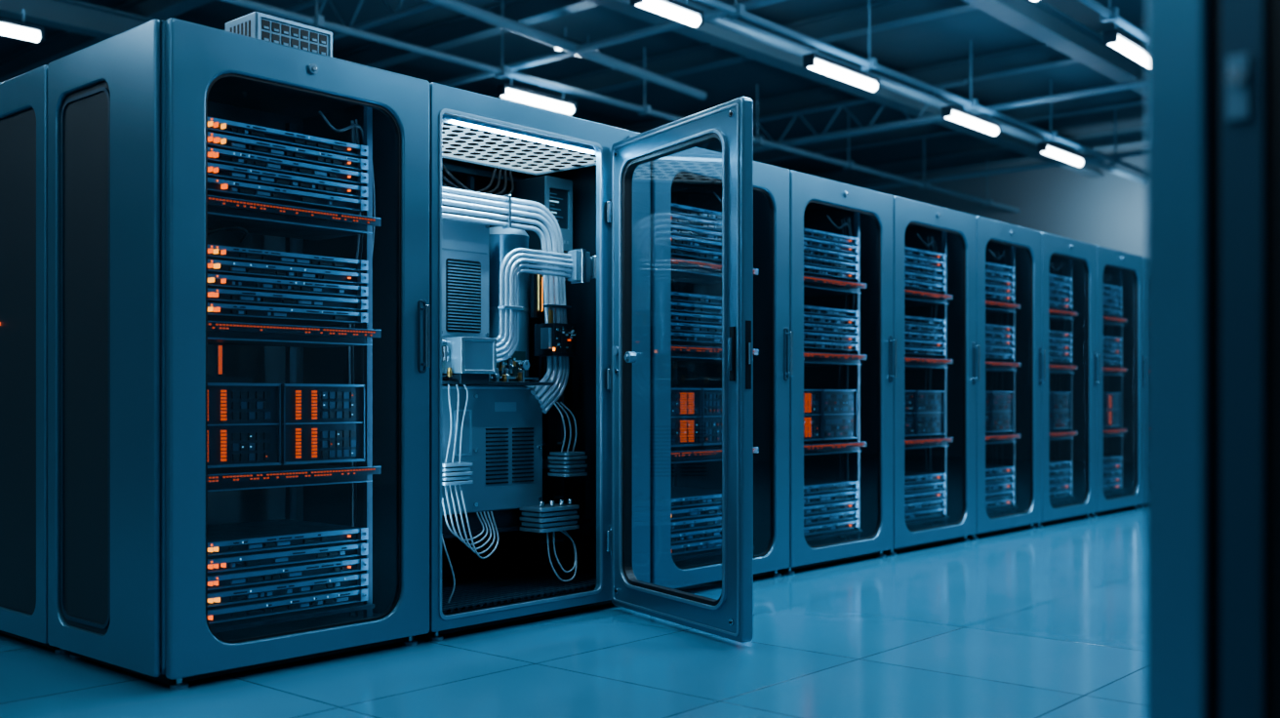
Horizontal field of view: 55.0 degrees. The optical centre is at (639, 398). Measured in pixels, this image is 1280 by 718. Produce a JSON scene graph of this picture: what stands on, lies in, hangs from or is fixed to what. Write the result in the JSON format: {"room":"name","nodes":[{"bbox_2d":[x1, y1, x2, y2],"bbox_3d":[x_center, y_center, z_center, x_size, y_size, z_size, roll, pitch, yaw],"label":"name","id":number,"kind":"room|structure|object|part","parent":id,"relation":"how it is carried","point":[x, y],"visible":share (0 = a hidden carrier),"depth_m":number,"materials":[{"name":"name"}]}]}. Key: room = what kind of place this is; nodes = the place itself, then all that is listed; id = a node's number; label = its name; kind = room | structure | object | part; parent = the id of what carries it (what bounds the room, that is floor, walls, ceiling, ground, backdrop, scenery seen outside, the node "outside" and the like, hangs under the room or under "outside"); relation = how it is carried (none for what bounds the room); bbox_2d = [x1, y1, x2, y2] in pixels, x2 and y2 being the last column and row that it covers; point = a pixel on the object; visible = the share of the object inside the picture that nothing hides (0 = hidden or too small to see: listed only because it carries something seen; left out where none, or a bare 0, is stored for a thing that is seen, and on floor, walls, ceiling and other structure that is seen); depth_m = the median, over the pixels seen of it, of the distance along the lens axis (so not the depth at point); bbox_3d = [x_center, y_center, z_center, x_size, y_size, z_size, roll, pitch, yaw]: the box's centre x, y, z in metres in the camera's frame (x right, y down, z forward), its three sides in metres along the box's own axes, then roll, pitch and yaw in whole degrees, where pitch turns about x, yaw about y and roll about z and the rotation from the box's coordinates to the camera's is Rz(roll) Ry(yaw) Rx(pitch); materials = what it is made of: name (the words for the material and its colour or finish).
{"room":"data center","nodes":[
{"label":"data center","id":0,"kind":"room"},
{"bbox_2d":[0,505,1146,717],"bbox_3d":[-1.501,0.964,9.838,22.000,0.100,23.000,0,0,41],"label":"floor","id":1,"kind":"structure","parent":0,"point":[1049,620],"depth_m":4.24,"materials":[{"name":"tile"}]},
{"bbox_2d":[0,64,68,653],"bbox_3d":[-2.133,-0.137,5.074,1.000,2.100,1.052,0,0,41],"label":"rack","id":2,"kind":"object","parent":1,"relation":"on","point":[23,98],"visible":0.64,"depth_m":4.50,"materials":[{"name":"blue metal"}]},
{"bbox_2d":[47,17,430,689],"bbox_3d":[-1.418,-0.137,4.445,0.864,2.100,1.052,0,0,41],"label":"rack","id":3,"kind":"object","parent":1,"relation":"on","point":[239,307],"visible":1,"depth_m":4.21,"materials":[{"name":"blue metal"}]},
{"bbox_2d":[225,11,332,57],"bbox_3d":[-1.272,-1.250,4.338,0.206,0.125,0.311,0,0,41],"label":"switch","id":4,"kind":"object","parent":3,"relation":"on","point":[256,24],"visible":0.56,"depth_m":4.25,"materials":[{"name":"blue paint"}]},
{"bbox_3d":[-1.132,-0.157,4.209,0.038,2.060,1.022,0,0,41],"label":"door frame","id":5,"kind":"part","parent":3,"relation":"part of","materials":[{"name":"blue metal"}]},
{"bbox_2d":[419,81,753,642],"bbox_3d":[-0.310,-0.137,5.018,1.773,2.100,1.260,0,0,41],"label":"tall cabinet","id":6,"kind":"object","parent":1,"relation":"on","point":[540,219],"visible":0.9,"depth_m":5.24,"materials":[{"name":"blue metal"}]},
{"bbox_2d":[441,218,488,336],"bbox_3d":[-0.728,-0.501,5.105,0.013,0.476,0.266,0,0,41],"label":"grille","id":7,"kind":"object","parent":6,"relation":"attached to","point":[464,244],"depth_m":5.11,"materials":[{"name":"blue"}]},
{"bbox_3d":[-0.639,-1.077,5.260,0.560,0.031,1.080,0,0,41],"label":"perforated light panel","id":8,"kind":"part","parent":6,"relation":"part of","materials":[{"name":"white metal"}]},
{"bbox_2d":[441,567,596,613],"bbox_3d":[-0.644,0.814,5.291,0.610,0.016,1.100,0,0,41],"label":"cabinet base","id":9,"kind":"object","parent":6,"relation":"attached to","point":[508,587],"depth_m":5.27,"materials":[{"name":"black metal"}]},
{"bbox_3d":[-0.390,-0.164,5.022,0.028,1.997,1.089,0,0,41],"label":"opening trim","id":10,"kind":"part","parent":6,"relation":"part of","materials":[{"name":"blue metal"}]},
{"bbox_3d":[-0.378,-0.157,5.077,0.034,2.060,1.254,0,0,41],"label":"frame","id":11,"kind":"part","parent":6,"relation":"part of","materials":[{"name":"blue metal"}]},
{"bbox_3d":[0.120,-0.107,4.901,0.018,1.958,0.942,0,0,-30],"label":"door trim","id":12,"kind":"part","parent":6,"relation":"part of","materials":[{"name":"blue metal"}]},
{"bbox_3d":[0.146,-0.107,4.916,0.050,1.998,0.982,0,0,-30],"label":"door frame","id":13,"kind":"part","parent":6,"relation":"part of","materials":[{"name":"blue metal"}]},
{"bbox_2d":[649,146,793,590],"bbox_3d":[0.127,-0.137,6.204,0.864,2.100,1.086,0,0,41],"label":"rack","id":14,"kind":"object","parent":1,"relation":"on","point":[686,187],"visible":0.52,"depth_m":6.07,"materials":[{"name":"blue metal"}]},
{"bbox_2d":[777,170,896,574],"bbox_3d":[0.837,-0.137,7.011,0.864,2.100,1.056,0,0,41],"label":"rack","id":15,"kind":"object","parent":1,"relation":"on","point":[841,235],"visible":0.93,"depth_m":7.01,"materials":[{"name":"blue metal"}]},
{"bbox_2d":[882,196,980,555],"bbox_3d":[1.537,-0.137,7.808,0.864,2.100,1.056,0,0,41],"label":"rack","id":16,"kind":"object","parent":1,"relation":"on","point":[935,247],"visible":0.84,"depth_m":7.85,"materials":[{"name":"blue metal"}]},
{"bbox_2d":[966,215,1045,539],"bbox_3d":[2.223,-0.137,8.589,0.864,2.100,1.016,0,0,41],"label":"rack","id":17,"kind":"object","parent":1,"relation":"on","point":[1009,257],"visible":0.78,"depth_m":8.62,"materials":[{"name":"blue metal"}]},
{"bbox_2d":[1033,232,1100,526],"bbox_3d":[2.897,-0.137,9.355,0.864,2.100,1.016,0,0,41],"label":"rack","id":18,"kind":"object","parent":1,"relation":"on","point":[1068,265],"visible":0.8,"depth_m":9.39,"materials":[{"name":"blue metal"}]},
{"bbox_2d":[1088,245,1146,517],"bbox_3d":[3.580,-0.137,10.132,0.864,2.100,1.046,0,0,41],"label":"rack","id":19,"kind":"object","parent":1,"relation":"on","point":[1120,275],"visible":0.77,"depth_m":10.18,"materials":[{"name":"blue metal"}]},
{"bbox_2d":[1137,257,1146,508],"bbox_3d":[4.273,-0.137,10.921,0.864,2.100,1.046,0,0,41],"label":"rack","id":20,"kind":"object","parent":1,"relation":"on","point":[1144,503],"visible":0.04,"depth_m":10.28,"materials":[{"name":"blue metal"}]},
{"bbox_3d":[4.551,-0.157,10.676,0.038,2.060,1.038,0,0,41],"label":"door frame","id":21,"kind":"part","parent":20,"relation":"part of","materials":[{"name":"blue metal"}]},
{"bbox_2d":[1146,0,1279,717],"bbox_3d":[1.377,-0.149,1.660,1.000,2.125,1.062,0,0,41],"label":"rack","id":22,"kind":"object","parent":1,"relation":"on","point":[1213,66],"visible":1,"depth_m":1.55,"materials":[{"name":"blue metal"}]},
{"bbox_3d":[1.039,-0.172,1.272,0.855,1.930,0.032,0,0,41],"label":"door","id":23,"kind":"part","parent":22,"relation":"part of","materials":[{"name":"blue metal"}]},
{"bbox_2d":[0,0,1146,184],"bbox_3d":[-1.501,-3.359,9.838,21.960,0.645,22.960,0,0,41],"label":"ceiling beams","id":24,"kind":"structure","parent":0,"point":[1065,40],"depth_m":12.59,"materials":[{"name":"grey metal"}]},
{"bbox_2d":[551,27,601,56],"bbox_3d":[-0.579,-3.257,11.251,0.100,0.220,0.560,0,0,41],"label":"lamp","id":25,"kind":"object","parent":24,"relation":"hanging from","point":[564,37],"visible":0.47,"depth_m":11.13,"materials":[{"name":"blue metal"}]},
{"bbox_2d":[218,0,1146,212],"bbox_3d":[-1.501,-3.156,9.838,21.900,0.660,22.900,0,0,41],"label":"ceiling","id":26,"kind":"structure","parent":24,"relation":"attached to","point":[724,16],"depth_m":11.17,"materials":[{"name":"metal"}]},
{"bbox_2d":[0,8,44,42],"bbox_3d":[-4.763,-2.757,8.777,0.100,0.220,0.960,0,0,41],"label":"lamp","id":27,"kind":"object","parent":26,"relation":"hanging from","point":[9,27],"visible":1,"depth_m":9.00,"materials":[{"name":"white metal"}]},
{"bbox_2d":[496,77,576,114],"bbox_3d":[-0.924,-2.757,11.101,0.100,0.220,0.910,0,0,41],"label":"lamp","id":28,"kind":"object","parent":26,"relation":"hanging from","point":[506,91],"visible":1,"depth_m":11.04,"materials":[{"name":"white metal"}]},
{"bbox_2d":[630,0,703,27],"bbox_3d":[0.193,-2.757,8.509,0.100,0.220,0.680,0,0,41],"label":"lamp","id":29,"kind":"object","parent":26,"relation":"hanging from","point":[675,10],"visible":1,"depth_m":8.52,"materials":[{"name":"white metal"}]},
{"bbox_2d":[802,46,879,91],"bbox_3d":[1.685,-2.757,10.207,0.100,0.220,1.040,0,0,41],"label":"lamp","id":30,"kind":"object","parent":26,"relation":"hanging from","point":[815,61],"visible":1,"depth_m":10.12,"materials":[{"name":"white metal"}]},
{"bbox_2d":[941,99,999,135],"bbox_3d":[3.230,-2.757,11.964,0.100,0.220,1.060,0,0,41],"label":"lamp","id":31,"kind":"object","parent":26,"relation":"hanging from","point":[950,112],"visible":1,"depth_m":11.87,"materials":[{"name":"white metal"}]},
{"bbox_2d":[1038,136,1084,165],"bbox_3d":[4.669,-2.757,13.602,0.100,0.220,1.060,0,0,41],"label":"lamp","id":32,"kind":"object","parent":26,"relation":"hanging from","point":[1050,149],"visible":1,"depth_m":13.50,"materials":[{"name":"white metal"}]},
{"bbox_2d":[1103,22,1146,66],"bbox_3d":[3.819,-2.757,9.529,0.100,0.220,0.960,0,0,41],"label":"lamp","id":33,"kind":"object","parent":26,"relation":"hanging from","point":[1115,38],"visible":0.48,"depth_m":9.33,"materials":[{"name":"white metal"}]},
{"bbox_2d":[848,144,1146,257],"bbox_3d":[6.123,-1.387,18.514,22.000,4.600,0.100,0,0,41],"label":"wall","id":34,"kind":"structure","parent":0,"point":[1108,211],"depth_m":18.33,"materials":[{"name":"blue"}]}
]}

